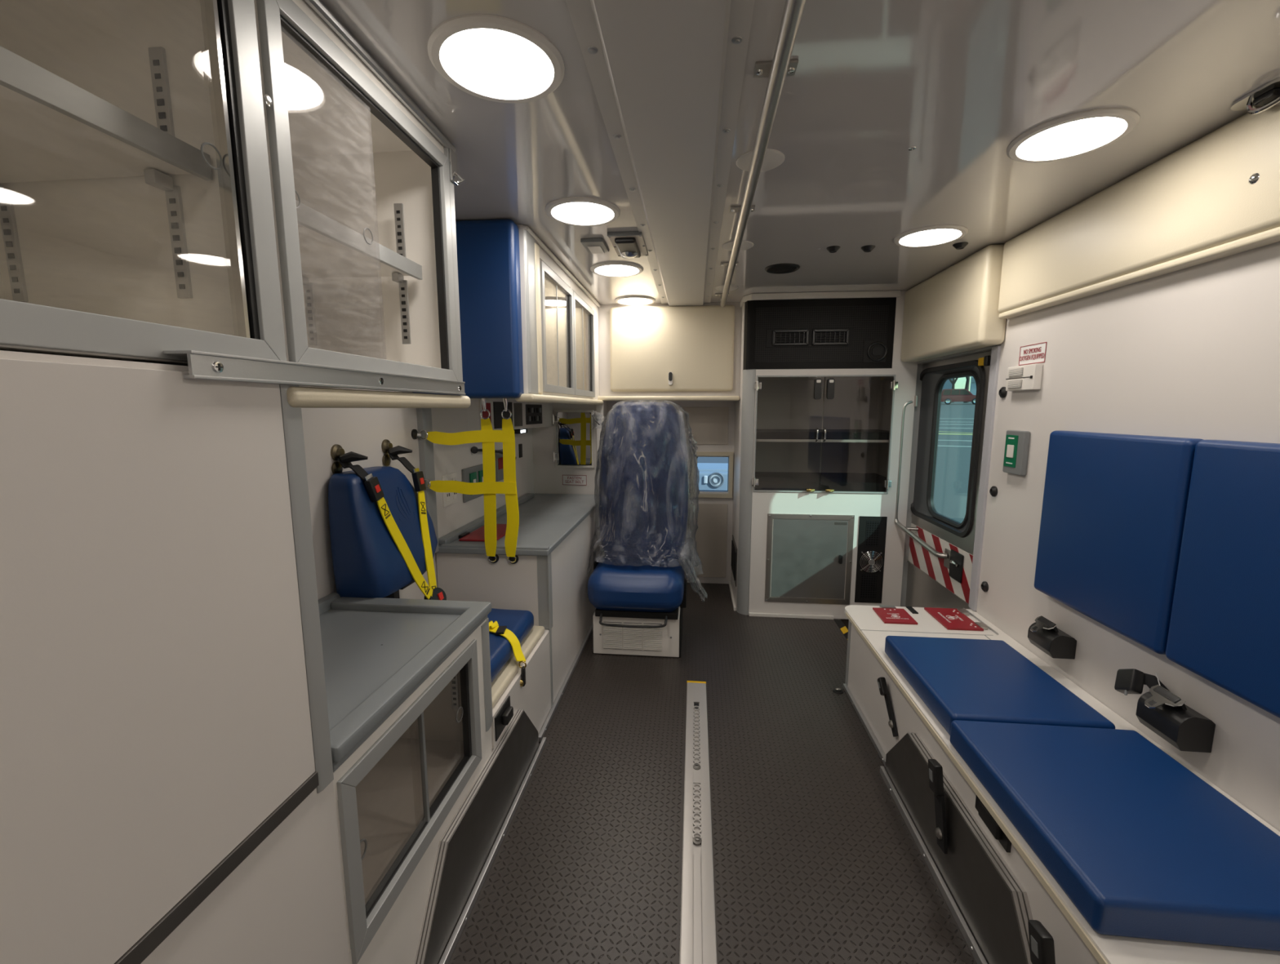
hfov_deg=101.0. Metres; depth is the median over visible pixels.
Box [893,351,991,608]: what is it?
door
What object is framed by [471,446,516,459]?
gooseneck lamp
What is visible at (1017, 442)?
wall outlet
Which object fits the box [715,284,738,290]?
cap
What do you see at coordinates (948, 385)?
building
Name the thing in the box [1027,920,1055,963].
belt
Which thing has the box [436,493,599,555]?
countertop
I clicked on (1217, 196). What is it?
overhead cabinet
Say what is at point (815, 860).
floor
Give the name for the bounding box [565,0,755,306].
ceiling raceway
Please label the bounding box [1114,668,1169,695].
belt buckle
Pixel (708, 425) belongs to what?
access panel
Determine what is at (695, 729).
hole
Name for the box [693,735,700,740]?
cup
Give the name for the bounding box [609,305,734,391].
door
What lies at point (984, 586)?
stud
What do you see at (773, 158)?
cap
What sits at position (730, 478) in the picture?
window
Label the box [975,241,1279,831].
wall
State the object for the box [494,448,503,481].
switch plate
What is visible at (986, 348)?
trim
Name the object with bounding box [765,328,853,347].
vent
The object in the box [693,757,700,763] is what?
hole
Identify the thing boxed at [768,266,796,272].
grille
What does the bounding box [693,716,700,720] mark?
cup
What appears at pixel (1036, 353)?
no smoking sign
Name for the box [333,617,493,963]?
base cabinet
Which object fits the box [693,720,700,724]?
hole
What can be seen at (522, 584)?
base cabinet
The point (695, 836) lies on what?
hole
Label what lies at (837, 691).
stud
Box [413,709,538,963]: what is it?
panel
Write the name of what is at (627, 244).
ceiling camera
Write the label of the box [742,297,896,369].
air conditioner unit
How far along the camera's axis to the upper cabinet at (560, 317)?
2.46 m
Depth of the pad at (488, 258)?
1.76 m
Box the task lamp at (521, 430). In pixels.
[513,428,527,434]
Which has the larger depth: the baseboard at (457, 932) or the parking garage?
the parking garage
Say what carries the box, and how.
attached to the bench
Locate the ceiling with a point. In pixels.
(957, 82)
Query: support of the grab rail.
attached to the ceiling
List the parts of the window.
frame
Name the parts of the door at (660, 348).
latch plate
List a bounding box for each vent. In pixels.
[708,471,724,487]
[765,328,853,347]
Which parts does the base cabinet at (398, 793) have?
corner post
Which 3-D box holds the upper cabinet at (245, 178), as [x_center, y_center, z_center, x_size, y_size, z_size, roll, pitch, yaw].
[-0.731,-0.391,0.450,0.474,0.586,1.745,1,8,6]
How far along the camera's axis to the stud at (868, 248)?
2.03 m
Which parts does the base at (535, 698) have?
latch plate, latch handle, lid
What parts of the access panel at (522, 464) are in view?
door pull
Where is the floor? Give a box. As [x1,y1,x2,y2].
[448,582,977,963]
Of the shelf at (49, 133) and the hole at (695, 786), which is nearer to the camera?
the shelf at (49, 133)
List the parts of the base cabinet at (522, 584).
panel, corner post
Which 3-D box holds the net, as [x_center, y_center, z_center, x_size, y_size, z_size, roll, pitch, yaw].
[-0.647,0.005,1.990,0.370,0.646,0.080,-1,8,-5]
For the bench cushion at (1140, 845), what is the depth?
0.98 m
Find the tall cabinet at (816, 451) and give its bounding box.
[730,290,917,619]
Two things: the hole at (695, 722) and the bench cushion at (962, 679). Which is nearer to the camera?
the bench cushion at (962, 679)
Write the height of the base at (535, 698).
0.660 m
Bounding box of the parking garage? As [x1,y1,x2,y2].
[939,427,968,428]
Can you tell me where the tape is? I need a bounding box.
[834,619,848,639]
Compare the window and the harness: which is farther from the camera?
the window
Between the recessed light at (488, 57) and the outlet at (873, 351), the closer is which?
the recessed light at (488, 57)
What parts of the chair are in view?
seat, slide frame, backrest, recline lever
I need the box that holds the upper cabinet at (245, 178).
[0,0,465,395]
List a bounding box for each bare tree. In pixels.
[949,377,958,402]
[963,376,969,403]
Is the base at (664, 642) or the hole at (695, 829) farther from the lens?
the base at (664, 642)
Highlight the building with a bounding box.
[942,376,976,395]
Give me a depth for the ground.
14.91 m
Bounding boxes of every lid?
[458,524,506,541]
[872,604,917,624]
[924,607,988,631]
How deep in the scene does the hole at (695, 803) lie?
1.63 m
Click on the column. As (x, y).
(600, 408)
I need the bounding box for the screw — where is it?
[907,146,916,151]
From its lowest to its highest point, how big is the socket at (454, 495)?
0.090 m
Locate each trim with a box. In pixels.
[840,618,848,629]
[900,364,922,606]
[916,345,993,364]
[968,345,1000,611]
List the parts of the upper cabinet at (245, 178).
door frame, channel rail, door frame, trim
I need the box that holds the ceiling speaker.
[764,262,799,273]
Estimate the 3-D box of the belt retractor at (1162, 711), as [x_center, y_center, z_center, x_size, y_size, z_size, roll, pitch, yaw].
[1.266,0.557,1.263,0.101,0.114,0.115,1,8,6]
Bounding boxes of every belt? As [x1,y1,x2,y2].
[488,621,526,686]
[877,676,897,737]
[928,759,947,853]
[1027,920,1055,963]
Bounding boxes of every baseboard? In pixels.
[438,622,593,963]
[728,582,833,619]
[843,683,987,963]
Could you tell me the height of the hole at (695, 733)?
0.006 m
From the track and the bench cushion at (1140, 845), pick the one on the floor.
the track
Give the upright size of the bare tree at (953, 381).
8.400 m
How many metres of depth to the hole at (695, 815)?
1.58 m
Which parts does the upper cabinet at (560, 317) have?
corner post, door frame, door frame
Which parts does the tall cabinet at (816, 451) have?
corner post, hatch door, hatch frame, pull handle, header trim, pull handle, knob, vent panel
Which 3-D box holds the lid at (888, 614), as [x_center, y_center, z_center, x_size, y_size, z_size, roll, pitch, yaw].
[1.046,0.545,2.175,0.130,0.012,0.174,1,8,6]
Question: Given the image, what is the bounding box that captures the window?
[690,451,733,497]
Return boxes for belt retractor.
[1027,615,1076,659]
[1135,684,1215,752]
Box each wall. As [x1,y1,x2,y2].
[301,387,533,599]
[532,302,742,583]
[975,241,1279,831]
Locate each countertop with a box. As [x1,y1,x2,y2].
[318,592,491,772]
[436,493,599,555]
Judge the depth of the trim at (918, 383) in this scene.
2.94 m
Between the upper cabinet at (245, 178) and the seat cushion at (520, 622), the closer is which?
the upper cabinet at (245, 178)
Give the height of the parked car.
1.860 m
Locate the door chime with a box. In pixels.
[1005,364,1043,391]
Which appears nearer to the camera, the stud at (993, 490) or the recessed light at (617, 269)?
the stud at (993, 490)
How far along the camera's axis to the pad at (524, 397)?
2.12 m
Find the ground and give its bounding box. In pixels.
[697,401,975,522]
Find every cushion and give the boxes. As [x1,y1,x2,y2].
[487,608,533,682]
[884,635,1115,735]
[949,720,1279,951]
[1034,430,1203,654]
[1165,440,1279,718]
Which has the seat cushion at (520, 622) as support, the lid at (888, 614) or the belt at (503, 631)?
the belt at (503, 631)
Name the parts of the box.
edge trim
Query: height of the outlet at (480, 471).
0.100 m
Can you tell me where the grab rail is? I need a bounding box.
[715,0,805,306]
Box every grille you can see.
[731,534,737,586]
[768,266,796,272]
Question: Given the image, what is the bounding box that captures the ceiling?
[320,0,1279,305]
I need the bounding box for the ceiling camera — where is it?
[607,231,648,257]
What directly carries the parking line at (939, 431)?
on the ground
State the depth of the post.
1.98 m
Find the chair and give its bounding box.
[586,400,707,628]
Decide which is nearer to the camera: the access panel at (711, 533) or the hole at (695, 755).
the hole at (695, 755)
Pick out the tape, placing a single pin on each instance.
(841, 625)
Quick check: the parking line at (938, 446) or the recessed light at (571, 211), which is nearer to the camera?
the recessed light at (571, 211)
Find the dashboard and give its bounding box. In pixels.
[697,462,728,490]
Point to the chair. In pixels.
(643, 499)
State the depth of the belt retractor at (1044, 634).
1.66 m
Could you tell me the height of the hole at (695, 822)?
0.006 m
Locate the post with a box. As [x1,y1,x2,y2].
[416,408,439,552]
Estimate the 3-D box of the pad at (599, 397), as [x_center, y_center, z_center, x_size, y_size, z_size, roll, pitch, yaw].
[0.166,-0.508,3.201,0.865,0.028,0.070,1,8,6]
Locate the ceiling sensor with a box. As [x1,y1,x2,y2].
[580,237,608,253]
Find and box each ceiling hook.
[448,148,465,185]
[1230,77,1279,115]
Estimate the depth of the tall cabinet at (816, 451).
3.04 m
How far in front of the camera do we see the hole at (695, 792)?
1.68 m
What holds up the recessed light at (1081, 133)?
in the ceiling
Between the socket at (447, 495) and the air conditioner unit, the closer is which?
the socket at (447, 495)
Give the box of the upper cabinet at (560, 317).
[512,224,600,399]
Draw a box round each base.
[491,555,553,749]
[592,605,682,657]
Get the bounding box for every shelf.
[0,84,190,182]
[297,223,409,278]
[755,429,889,439]
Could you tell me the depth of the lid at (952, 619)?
2.11 m
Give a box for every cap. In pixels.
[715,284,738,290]
[721,240,753,250]
[736,148,784,171]
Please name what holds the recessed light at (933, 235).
in the ceiling
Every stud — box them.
[826,245,840,253]
[832,688,843,693]
[861,244,875,252]
[952,241,968,249]
[981,581,988,591]
[989,486,997,496]
[998,386,1007,397]
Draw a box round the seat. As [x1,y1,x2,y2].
[328,466,437,598]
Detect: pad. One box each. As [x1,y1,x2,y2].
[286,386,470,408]
[412,218,524,398]
[515,393,603,404]
[597,395,739,400]
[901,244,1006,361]
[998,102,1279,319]
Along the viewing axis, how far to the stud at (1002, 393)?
2.03 m
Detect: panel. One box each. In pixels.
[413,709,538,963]
[462,461,497,502]
[505,432,528,502]
[676,407,728,444]
[680,503,727,577]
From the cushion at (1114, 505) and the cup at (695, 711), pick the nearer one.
the cushion at (1114, 505)
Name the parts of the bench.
grip strip, latch handle, latch plate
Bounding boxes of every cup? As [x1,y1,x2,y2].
[693,709,699,713]
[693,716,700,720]
[693,724,700,728]
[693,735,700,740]
[693,739,700,744]
[693,744,700,749]
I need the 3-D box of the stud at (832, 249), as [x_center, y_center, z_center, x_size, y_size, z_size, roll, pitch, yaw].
[0.752,-0.904,2.052,0.052,0.016,0.052,1,8,6]
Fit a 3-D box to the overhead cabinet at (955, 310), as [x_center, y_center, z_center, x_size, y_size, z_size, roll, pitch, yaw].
[1.407,-0.773,2.414,0.106,0.371,0.814,1,8,6]
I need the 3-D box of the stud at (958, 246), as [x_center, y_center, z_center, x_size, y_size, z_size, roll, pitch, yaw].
[1.220,-0.898,2.008,0.052,0.016,0.052,1,8,6]
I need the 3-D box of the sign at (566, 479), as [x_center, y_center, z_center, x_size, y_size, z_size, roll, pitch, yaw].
[-0.416,-0.012,3.348,0.156,0.064,0.004,1,8,6]
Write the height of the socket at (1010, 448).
0.047 m
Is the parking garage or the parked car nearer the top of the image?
the parked car
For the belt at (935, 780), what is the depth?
1.33 m
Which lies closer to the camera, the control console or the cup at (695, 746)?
the cup at (695, 746)
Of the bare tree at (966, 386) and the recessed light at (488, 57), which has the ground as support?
the bare tree at (966, 386)
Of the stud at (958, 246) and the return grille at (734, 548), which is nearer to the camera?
the stud at (958, 246)
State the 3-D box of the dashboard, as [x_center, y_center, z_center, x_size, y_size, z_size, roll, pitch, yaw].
[0.551,0.143,4.928,1.900,0.585,0.616,1,8,6]
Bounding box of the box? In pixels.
[884,732,1033,963]
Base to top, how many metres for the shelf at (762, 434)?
0.046 m
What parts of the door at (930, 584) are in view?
door grab handle, latch lever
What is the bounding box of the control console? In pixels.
[466,398,553,431]
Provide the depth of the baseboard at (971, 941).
1.45 m
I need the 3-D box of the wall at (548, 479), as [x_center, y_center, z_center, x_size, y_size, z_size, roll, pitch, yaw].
[0.454,-0.179,3.440,2.401,1.837,0.402,1,8,6]
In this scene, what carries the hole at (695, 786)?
on the track
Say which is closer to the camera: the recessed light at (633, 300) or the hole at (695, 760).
the hole at (695, 760)
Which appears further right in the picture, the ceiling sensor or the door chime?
the door chime
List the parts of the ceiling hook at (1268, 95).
hook arm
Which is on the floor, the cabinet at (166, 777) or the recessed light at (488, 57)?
the cabinet at (166, 777)
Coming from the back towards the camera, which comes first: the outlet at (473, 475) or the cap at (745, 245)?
the outlet at (473, 475)
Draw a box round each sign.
[562,475,586,485]
[1018,342,1047,365]
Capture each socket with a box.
[444,479,450,502]
[452,477,457,498]
[1006,444,1013,457]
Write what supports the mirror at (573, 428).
in the wall at (548, 479)
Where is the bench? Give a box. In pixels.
[844,604,1279,963]
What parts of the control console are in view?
red gauge plate, display panel, breaker panel, switch panel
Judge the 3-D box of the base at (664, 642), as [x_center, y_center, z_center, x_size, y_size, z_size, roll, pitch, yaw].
[0.002,0.734,2.799,0.440,0.203,0.426,1,8,6]
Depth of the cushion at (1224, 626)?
1.12 m
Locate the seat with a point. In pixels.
(367, 562)
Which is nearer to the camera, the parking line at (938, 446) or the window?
the window
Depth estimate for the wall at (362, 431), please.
1.71 m
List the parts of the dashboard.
white knob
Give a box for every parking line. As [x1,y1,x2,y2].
[937,445,971,447]
[938,431,973,433]
[938,433,972,435]
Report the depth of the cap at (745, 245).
2.01 m
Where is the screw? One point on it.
(913, 148)
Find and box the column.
[595,400,604,494]
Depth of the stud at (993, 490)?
2.08 m
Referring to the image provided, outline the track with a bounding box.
[679,680,716,963]
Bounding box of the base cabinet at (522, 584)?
[435,506,604,702]
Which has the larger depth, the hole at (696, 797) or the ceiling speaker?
the ceiling speaker
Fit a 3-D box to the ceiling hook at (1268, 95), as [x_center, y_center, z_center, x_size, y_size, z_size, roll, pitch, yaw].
[1.240,-0.753,1.042,0.065,0.036,0.115,1,8,6]
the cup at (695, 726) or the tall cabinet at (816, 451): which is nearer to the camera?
the cup at (695, 726)
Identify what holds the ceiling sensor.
attached to the ceiling
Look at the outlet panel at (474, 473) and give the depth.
2.41 m
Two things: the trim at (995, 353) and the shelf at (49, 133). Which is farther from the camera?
the trim at (995, 353)
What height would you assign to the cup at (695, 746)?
0.006 m
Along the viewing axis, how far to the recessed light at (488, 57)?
0.93 m
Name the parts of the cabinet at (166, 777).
panel, corner post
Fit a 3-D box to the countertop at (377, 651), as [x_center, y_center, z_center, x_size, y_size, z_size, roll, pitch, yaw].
[-0.674,0.389,1.166,0.470,0.058,0.638,1,8,6]
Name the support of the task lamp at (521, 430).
attached to the control console
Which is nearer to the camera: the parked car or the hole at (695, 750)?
the hole at (695, 750)
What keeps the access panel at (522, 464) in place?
attached to the wall at (362, 431)
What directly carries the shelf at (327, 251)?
attached to the upper cabinet at (245, 178)
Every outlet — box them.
[441,471,457,506]
[469,471,476,495]
[478,469,483,482]
[862,340,887,362]
[1002,430,1030,475]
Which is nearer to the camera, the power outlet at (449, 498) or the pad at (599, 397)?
the power outlet at (449, 498)
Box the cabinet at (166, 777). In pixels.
[0,350,349,963]
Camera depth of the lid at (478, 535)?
2.23 m
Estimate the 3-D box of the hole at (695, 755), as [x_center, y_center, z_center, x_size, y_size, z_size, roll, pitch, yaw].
[0.200,0.964,1.854,0.027,0.006,0.027,1,8,6]
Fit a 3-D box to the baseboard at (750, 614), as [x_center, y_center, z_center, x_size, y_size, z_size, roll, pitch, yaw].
[0.741,0.762,3.264,0.355,0.020,0.802,-6,10,-39]
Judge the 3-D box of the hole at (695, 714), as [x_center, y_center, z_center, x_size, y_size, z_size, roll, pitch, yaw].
[0.225,0.930,2.101,0.027,0.006,0.027,1,8,6]
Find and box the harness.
[330,439,446,599]
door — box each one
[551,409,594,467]
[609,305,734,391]
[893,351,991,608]
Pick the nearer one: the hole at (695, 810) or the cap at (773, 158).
the cap at (773, 158)
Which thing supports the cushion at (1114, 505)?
attached to the wall at (1193, 352)
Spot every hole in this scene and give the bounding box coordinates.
[692,800,701,807]
[692,806,701,813]
[692,812,702,819]
[692,818,702,826]
[692,826,702,833]
[692,832,702,840]
[693,712,699,717]
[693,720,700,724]
[693,727,700,732]
[693,731,700,736]
[693,748,700,753]
[693,752,700,758]
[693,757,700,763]
[693,783,701,790]
[693,789,701,795]
[693,794,701,801]
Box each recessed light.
[427,13,564,103]
[544,196,620,226]
[590,262,643,277]
[614,295,655,305]
[893,224,968,247]
[1006,107,1140,163]
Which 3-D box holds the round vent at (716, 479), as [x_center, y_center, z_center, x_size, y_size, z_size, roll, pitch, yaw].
[0.665,-0.019,4.589,0.136,0.136,0.016,1,8,6]
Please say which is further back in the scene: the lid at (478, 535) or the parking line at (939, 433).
the parking line at (939, 433)
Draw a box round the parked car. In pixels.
[941,388,976,404]
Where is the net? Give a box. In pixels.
[411,398,519,564]

